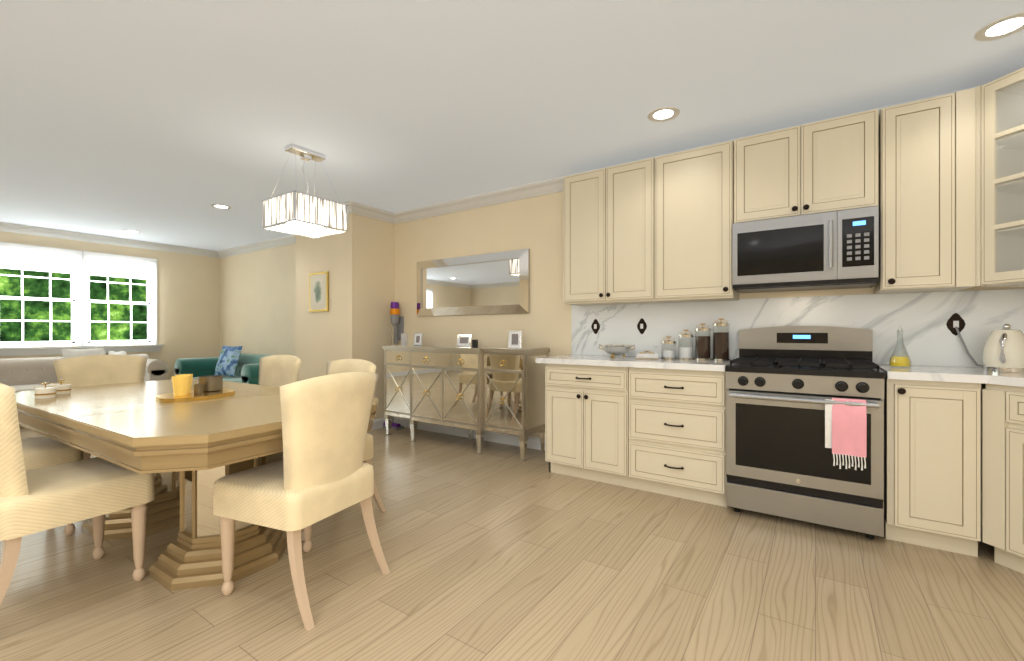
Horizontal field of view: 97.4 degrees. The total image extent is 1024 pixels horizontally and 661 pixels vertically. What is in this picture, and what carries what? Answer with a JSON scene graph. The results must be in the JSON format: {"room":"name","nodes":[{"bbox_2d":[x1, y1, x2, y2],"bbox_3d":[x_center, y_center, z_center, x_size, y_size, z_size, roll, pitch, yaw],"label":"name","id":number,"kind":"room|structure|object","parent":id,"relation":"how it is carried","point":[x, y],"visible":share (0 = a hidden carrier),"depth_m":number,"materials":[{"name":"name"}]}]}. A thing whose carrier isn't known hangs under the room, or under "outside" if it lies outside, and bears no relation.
{"room":"dining room","nodes":[
{"label":"dining room","id":0,"kind":"room"},
{"bbox_2d":[0,231,219,379],"bbox_3d":[-7.184,-0.135,5.087,0.200,2.520,7.000,0,0,34],"label":"wall","id":1,"kind":"structure","parent":0,"point":[188,305],"depth_m":7.39,"materials":[{"name":"beige paint"}]},
{"bbox_2d":[0,242,163,355],"bbox_3d":[-6.187,-0.415,6.465,0.227,1.467,1.897,0,0,34],"label":"window unit","id":2,"kind":"structure","parent":1,"relation":"in","point":[21,258],"depth_m":6.37,"materials":[{"name":"white"}]},
{"bbox_2d":[0,222,215,257],"bbox_3d":[-7.030,-1.343,5.055,0.090,0.105,6.880,0,0,34],"label":"crown molding","id":3,"kind":"structure","parent":1,"relation":"attached to","point":[5,227],"depth_m":6.56,"materials":[{"name":"white"}]},
{"bbox_2d":[296,213,394,419],"bbox_3d":[-2.037,-0.135,5.475,1.100,2.520,0.600,0,0,34],"label":"chase","id":4,"kind":"object","parent":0,"point":[357,260],"visible":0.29,"depth_m":5.17,"materials":[{"name":"beige paint"}]},
{"bbox_2d":[309,271,328,311],"bbox_3d":[-2.252,-0.458,5.245,0.360,0.456,0.021,0,0,34],"label":"framed picture","id":5,"kind":"object","parent":4,"relation":"attached to","point":[318,291],"visible":0.93,"depth_m":5.22,"materials":[{"name":"white paper"}]},
{"bbox_2d":[0,426,1023,660],"bbox_3d":[-2.823,1.185,2.145,10.720,0.120,7.400,0,0,34],"label":"floor","id":6,"kind":"structure","parent":0,"point":[494,551],"depth_m":1.96,"materials":[{"name":"brown wood"}]},
{"bbox_2d":[21,436,82,535],"bbox_3d":[-2.740,0.651,2.411,0.540,0.947,0.567,0,0,34],"label":"dining chair","id":7,"kind":"object","parent":6,"relation":"on","point":[39,452],"visible":0.35,"depth_m":2.42,"materials":[{"name":"beige fabric"}]},
{"bbox_2d":[0,383,154,604],"bbox_3d":[-1.974,0.651,1.931,0.540,0.947,0.567,0,0,28],"label":"dining chair","id":8,"kind":"object","parent":6,"relation":"on","point":[96,489],"visible":0.98,"depth_m":1.81,"materials":[{"name":"beige fabric"}]},
{"bbox_2d":[0,354,167,392],"bbox_3d":[-5.934,0.734,5.691,0.904,0.782,2.374,0,0,34],"label":"sofa","id":9,"kind":"object","parent":6,"relation":"on","point":[22,374],"visible":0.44,"depth_m":5.76,"materials":[{"name":"fabric"}]},
{"bbox_2d":[61,348,104,358],"bbox_3d":[-5.731,0.445,6.061,0.202,0.432,0.460,0,0,23],"label":"pillow","id":10,"kind":"object","parent":9,"relation":"on","point":[68,353],"visible":0.29,"depth_m":6.02,"materials":[{"name":"white fabric"}]},
{"bbox_2d":[105,351,125,354],"bbox_3d":[-5.630,0.470,6.446,0.640,0.374,0.223,0,0,34],"label":"throw blanket","id":11,"kind":"object","parent":9,"relation":"on","point":[116,353],"visible":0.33,"depth_m":6.49,"materials":[{"name":"white fabric"}]},
{"bbox_2d":[53,355,146,459],"bbox_3d":[-2.913,0.651,3.279,0.567,0.947,0.540,0,0,32],"label":"dining chair","id":12,"kind":"object","parent":6,"relation":"on","point":[90,370],"visible":0.15,"depth_m":3.36,"materials":[{"name":"beige fabric"}]},
{"bbox_2d":[15,379,378,590],"bbox_3d":[-1.810,0.743,2.475,2.220,0.764,1.070,0,0,32],"label":"dining table","id":13,"kind":"object","parent":6,"relation":"on","point":[188,454],"visible":0.81,"depth_m":2.06,"materials":[{"name":"beige wood"}]},
{"bbox_2d":[34,379,71,398],"bbox_3d":[-2.573,0.318,2.526,0.087,0.085,0.267,0,0,-25],"label":"decor","id":14,"kind":"object","parent":13,"relation":"on","point":[52,391],"visible":1,"depth_m":2.45,"materials":[{"name":"beige ceramic"}]},
{"bbox_2d":[156,374,234,401],"bbox_3d":[-1.745,0.301,2.492,0.356,0.119,0.379,0,0,34],"label":"tray","id":15,"kind":"object","parent":13,"relation":"on","point":[208,387],"visible":1,"depth_m":2.44,"materials":[{"name":"yellow wood"}]},
{"bbox_2d":[175,353,271,384],"bbox_3d":[-3.812,0.734,6.365,2.224,0.782,0.890,0,0,34],"label":"sofa","id":16,"kind":"object","parent":6,"relation":"on","point":[247,370],"visible":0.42,"depth_m":6.61,"materials":[{"name":"fabric"}]},
{"bbox_2d":[214,346,242,376],"bbox_3d":[-4.196,0.435,6.654,0.460,0.440,0.188,0,0,25],"label":"floral pillow","id":17,"kind":"object","parent":16,"relation":"on","point":[228,360],"visible":1,"depth_m":6.59,"materials":[{"name":"blue fabric"}]},
{"bbox_2d":[258,355,300,386],"bbox_3d":[-1.835,0.651,3.220,0.540,0.947,0.567,0,0,32],"label":"dining chair","id":18,"kind":"object","parent":6,"relation":"on","point":[277,370],"visible":0.19,"depth_m":3.38,"materials":[{"name":"beige fabric"}]},
{"bbox_2d":[213,372,389,630],"bbox_3d":[-0.922,0.651,2.016,0.567,0.947,0.540,0,0,25],"label":"dining chair","id":19,"kind":"object","parent":6,"relation":"on","point":[320,470],"visible":1,"depth_m":1.84,"materials":[{"name":"beige fabric"}]},
{"bbox_2d":[266,359,385,540],"bbox_3d":[-1.139,0.651,2.726,0.540,0.947,0.567,0,0,37],"label":"dining chair","id":20,"kind":"object","parent":6,"relation":"on","point":[345,366],"visible":0.27,"depth_m":2.78,"materials":[{"name":"beige fabric"}]},
{"bbox_2d":[383,302,406,429],"bbox_3d":[-1.366,0.390,5.271,0.250,1.470,0.185,0,0,34],"label":"vacuum cleaner","id":21,"kind":"object","parent":6,"relation":"on","point":[397,329],"visible":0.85,"depth_m":5.24,"materials":[{"name":"grey plastic"}]},
{"bbox_2d":[382,345,549,460],"bbox_3d":[-0.545,0.639,4.521,1.836,0.972,0.495,0,0,34],"label":"sideboard","id":22,"kind":"object","parent":6,"relation":"on","point":[479,390],"visible":0.98,"depth_m":4.17,"materials":[{"name":"silver metal"}]},
{"bbox_2d":[413,333,422,345],"bbox_3d":[-1.008,0.087,4.872,0.100,0.134,0.074,0,0,14],"label":"photo frame","id":23,"kind":"object","parent":22,"relation":"on","point":[418,339],"visible":1,"depth_m":4.85,"materials":[{"name":"silver metal"}]},
{"bbox_2d":[457,335,471,346],"bbox_3d":[-0.476,0.094,4.548,0.150,0.120,0.073,0,0,19],"label":"photo frame","id":24,"kind":"object","parent":22,"relation":"on","point":[463,340],"depth_m":4.52,"materials":[{"name":"silver metal"}]},
{"bbox_2d":[472,340,477,346],"bbox_3d":[-0.366,0.118,4.464,0.036,0.070,0.070,0,0,16],"label":"photo frame","id":25,"kind":"object","parent":22,"relation":"on","point":[474,342],"depth_m":4.43,"materials":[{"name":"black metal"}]},
{"bbox_2d":[508,331,521,347],"bbox_3d":[0.029,0.074,4.148,0.120,0.159,0.078,0,0,5],"label":"photo frame","id":26,"kind":"object","parent":22,"relation":"on","point":[514,339],"visible":1,"depth_m":4.13,"materials":[{"name":"silver metal"}]},
{"bbox_2d":[545,365,627,486],"bbox_3d":[0.707,0.688,3.611,0.673,0.876,0.619,0,0,34],"label":"base cabinet","id":27,"kind":"object","parent":6,"relation":"on","point":[586,406],"depth_m":3.34,"materials":[{"name":"beige wood"}]},
{"bbox_2d":[628,369,726,506],"bbox_3d":[1.219,0.688,3.266,0.701,0.876,0.618,0,0,34],"label":"base cabinet","id":28,"kind":"object","parent":6,"relation":"on","point":[628,420],"depth_m":2.98,"materials":[{"name":"beige wood"}]},
{"bbox_2d":[536,353,731,372],"bbox_3d":[0.936,0.229,3.442,1.372,0.040,0.643,0,0,34],"label":"countertop","id":29,"kind":"structure","parent":28,"relation":"on","point":[709,366],"depth_m":3.21,"materials":[{"name":"white stone"}]},
{"bbox_2d":[599,344,634,357],"bbox_3d":[0.837,0.157,3.601,0.306,0.103,0.243,0,0,34],"label":"bowl","id":30,"kind":"object","parent":29,"relation":"on","point":[613,350],"visible":1,"depth_m":3.52,"materials":[{"name":"silver metal"}]},
{"bbox_2d":[635,351,658,359],"bbox_3d":[1.031,0.179,3.442,0.170,0.060,0.170,0,0,17],"label":"butter dish","id":31,"kind":"object","parent":29,"relation":"on","point":[645,355],"visible":1,"depth_m":3.37,"materials":[{"name":"white ceramic"}]},
{"bbox_2d":[661,336,676,358],"bbox_3d":[1.183,0.120,3.400,0.112,0.177,0.112,0,0,34],"label":"canister","id":32,"kind":"object","parent":29,"relation":"on","point":[668,354],"visible":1,"depth_m":3.36,"materials":[{"name":"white glass"}]},
{"bbox_2d":[678,329,693,359],"bbox_3d":[1.294,0.096,3.349,0.112,0.227,0.112,0,0,34],"label":"canister","id":33,"kind":"object","parent":29,"relation":"on","point":[685,353],"visible":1,"depth_m":3.31,"materials":[{"name":"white glass"}]},
{"bbox_2d":[694,323,710,359],"bbox_3d":[1.398,0.073,3.297,0.118,0.272,0.118,0,0,34],"label":"canister","id":34,"kind":"object","parent":29,"relation":"on","point":[702,347],"visible":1,"depth_m":3.26,"materials":[{"name":"brown glass"}]},
{"bbox_2d":[712,318,729,360],"bbox_3d":[1.506,0.056,3.242,0.118,0.307,0.118,0,0,34],"label":"canister","id":35,"kind":"object","parent":29,"relation":"on","point":[720,346],"visible":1,"depth_m":3.20,"materials":[{"name":"brown glass"}]},
{"bbox_2d":[725,326,885,539],"bbox_3d":[1.782,0.543,2.786,0.763,1.163,0.748,0,0,34],"label":"range","id":36,"kind":"object","parent":6,"relation":"on","point":[804,423],"visible":1,"depth_m":2.57,"materials":[{"name":"silver metal"}]},
{"bbox_2d":[884,377,983,556],"bbox_3d":[2.317,0.688,2.489,0.429,0.876,0.678,0,0,34],"label":"base cabinet","id":37,"kind":"object","parent":6,"relation":"on","point":[932,440],"depth_m":2.28,"materials":[{"name":"beige wood"}]},
{"bbox_2d":[879,365,1023,396],"bbox_3d":[2.533,0.229,2.083,1.244,0.040,1.110,0,0,34],"label":"countertop","id":38,"kind":"structure","parent":37,"relation":"on","point":[942,378],"depth_m":2.26,"materials":[{"name":"white stone"}]},
{"bbox_2d":[889,325,911,367],"bbox_3d":[2.269,0.086,2.631,0.104,0.245,0.104,0,0,34],"label":"oil bottle","id":39,"kind":"object","parent":38,"relation":"on","point":[900,361],"visible":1,"depth_m":2.62,"materials":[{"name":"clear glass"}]},
{"bbox_2d":[983,324,1023,372],"bbox_3d":[2.578,0.085,2.337,0.176,0.248,0.218,0,0,34],"label":"kettle","id":40,"kind":"object","parent":38,"relation":"on","point":[1003,350],"visible":1,"depth_m":2.30,"materials":[{"name":"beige metal"}]},
{"bbox_2d":[984,393,1023,573],"bbox_3d":[2.639,0.688,1.918,0.891,0.876,0.877,0,0,34],"label":"base cabinet","id":41,"kind":"object","parent":6,"relation":"on","point":[1003,413],"depth_m":2.10,"materials":[{"name":"beige wood"}]},
{"bbox_2d":[0,0,1023,250],"bbox_3d":[-2.823,-1.455,2.145,10.720,0.120,7.400,0,0,34],"label":"ceiling","id":42,"kind":"structure","parent":0,"point":[170,122],"depth_m":2.58,"materials":[{"name":"white paint"}]},
{"bbox_2d":[123,230,140,232],"bbox_3d":[-5.297,-1.392,6.275,0.199,0.004,0.199,0,0,-5],"label":"recessed light","id":43,"kind":"object","parent":42,"relation":"in","point":[131,231],"depth_m":6.28,"materials":[{"name":"white"}]},
{"bbox_2d":[211,204,231,208],"bbox_3d":[-3.246,-1.392,5.024,0.199,0.004,0.199,0,0,25],"label":"recessed light","id":44,"kind":"object","parent":42,"relation":"in","point":[220,206],"depth_m":5.02,"materials":[{"name":"white"}]},
{"bbox_2d":[262,144,347,237],"bbox_3d":[-1.601,-1.076,3.492,0.442,0.636,0.442,0,0,34],"label":"pendant chandelier","id":45,"kind":"object","parent":42,"relation":"hanging from","point":[295,212],"visible":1,"depth_m":3.39,"materials":[{"name":"silver metal"}]},
{"bbox_2d":[342,200,359,214],"bbox_3d":[-2.230,-1.343,5.189,1.280,0.105,0.090,0,0,34],"label":"crown molding","id":46,"kind":"structure","parent":42,"relation":"attached to","point":[353,207],"depth_m":4.88,"materials":[{"name":"white"}]},
{"bbox_2d":[647,106,679,121],"bbox_3d":[0.973,-1.392,2.890,0.199,0.004,0.199,0,0,25],"label":"recessed light","id":47,"kind":"object","parent":42,"relation":"in","point":[661,114],"depth_m":2.88,"materials":[{"name":"white"}]},
{"bbox_2d":[974,12,1023,40],"bbox_3d":[2.258,-1.392,2.060,0.199,0.004,0.199,0,0,-5],"label":"recessed light","id":48,"kind":"object","parent":42,"relation":"in","point":[1006,26],"depth_m":2.07,"materials":[{"name":"white"}]},
{"bbox_2d":[220,191,1023,524],"bbox_3d":[-0.810,-0.135,5.130,10.720,2.520,0.200,0,0,34],"label":"wall","id":49,"kind":"structure","parent":0,"point":[256,301],"depth_m":4.89,"materials":[{"name":"beige paint"}]},
{"bbox_2d":[216,234,295,257],"bbox_3d":[-3.710,-1.343,6.911,3.280,0.105,0.090,0,0,34],"label":"crown molding","id":50,"kind":"structure","parent":49,"relation":"attached to","point":[290,239],"depth_m":7.11,"materials":[{"name":"white"}]},
{"bbox_2d":[360,203,391,222],"bbox_3d":[-1.566,-1.343,5.109,0.090,0.105,0.480,0,0,34],"label":"crown molding","id":51,"kind":"structure","parent":49,"relation":"attached to","point":[365,210],"depth_m":5.12,"materials":[{"name":"white"}]},
{"bbox_2d":[371,418,384,429],"bbox_3d":[-1.581,1.071,5.155,0.014,0.108,0.540,0,0,34],"label":"baseboard","id":52,"kind":"structure","parent":49,"relation":"attached to","point":[378,423],"depth_m":5.20,"materials":[{"name":"white"}]},
{"bbox_2d":[394,417,540,449],"bbox_3d":[-0.484,1.071,4.781,2.250,0.108,0.014,0,0,34],"label":"baseboard","id":53,"kind":"structure","parent":49,"relation":"attached to","point":[532,442],"depth_m":4.71,"materials":[{"name":"white"}]},
{"bbox_2d":[417,249,529,315],"bbox_3d":[-0.470,-0.485,4.749,1.510,0.620,0.050,0,0,34],"label":"wall mirror","id":54,"kind":"object","parent":49,"relation":"attached to","point":[494,283],"visible":1,"depth_m":4.67,"materials":[{"name":"silver metal"}]},
{"bbox_2d":[564,155,667,305],"bbox_3d":[0.863,-0.768,3.672,0.824,1.055,0.344,0,0,34],"label":"upper cabinet","id":55,"kind":"object","parent":49,"relation":"attached to","point":[614,215],"depth_m":3.51,"materials":[{"name":"beige wood"}]},
{"bbox_2d":[392,87,975,223],"bbox_3d":[0.925,-1.343,3.785,5.700,0.105,0.090,0,0,34],"label":"crown molding","id":56,"kind":"structure","parent":49,"relation":"attached to","point":[540,188],"depth_m":4.50,"materials":[{"name":"white"}]},
{"bbox_2d":[664,137,747,302],"bbox_3d":[1.369,-0.768,3.331,0.663,1.055,0.344,0,0,34],"label":"upper cabinet","id":57,"kind":"object","parent":49,"relation":"attached to","point":[706,188],"depth_m":3.15,"materials":[{"name":"beige wood"}]},
{"bbox_2d":[748,108,883,221],"bbox_3d":[1.908,-1.012,2.967,0.765,0.575,0.344,0,0,34],"label":"upper cabinet","id":58,"kind":"object","parent":49,"relation":"attached to","point":[834,164],"depth_m":2.78,"materials":[{"name":"beige wood"}]},
{"bbox_2d":[732,206,878,292],"bbox_3d":[1.877,-0.498,2.926,0.758,0.437,0.444,0,0,34],"label":"microwave","id":59,"kind":"object","parent":58,"relation":"attached to","point":[829,250],"visible":1,"depth_m":2.77,"materials":[{"name":"silver metal"}]},
{"bbox_2d":[875,88,971,293],"bbox_3d":[2.364,-0.768,2.659,0.464,1.055,0.344,0,0,34],"label":"upper cabinet","id":60,"kind":"object","parent":49,"relation":"attached to","point":[939,181],"depth_m":2.50,"materials":[{"name":"beige wood"}]},
{"bbox_2d":[980,67,1023,274],"bbox_3d":[2.522,-0.795,2.122,0.365,0.988,0.365,0,0,34],"label":"upper cabinet","id":61,"kind":"object","parent":0,"relation":"attached to","point":[1001,99],"depth_m":2.33,"materials":[{"name":"beige wood"}]},
{"label":"outside","id":62,"kind":"structure","parent":0,"visible":0},
{"bbox_2d":[0,268,146,341],"bbox_3d":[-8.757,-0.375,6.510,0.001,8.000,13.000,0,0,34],"label":"trees","id":63,"kind":"object","parent":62,"point":[10,331],"depth_m":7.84,"materials":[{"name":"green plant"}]}
]}

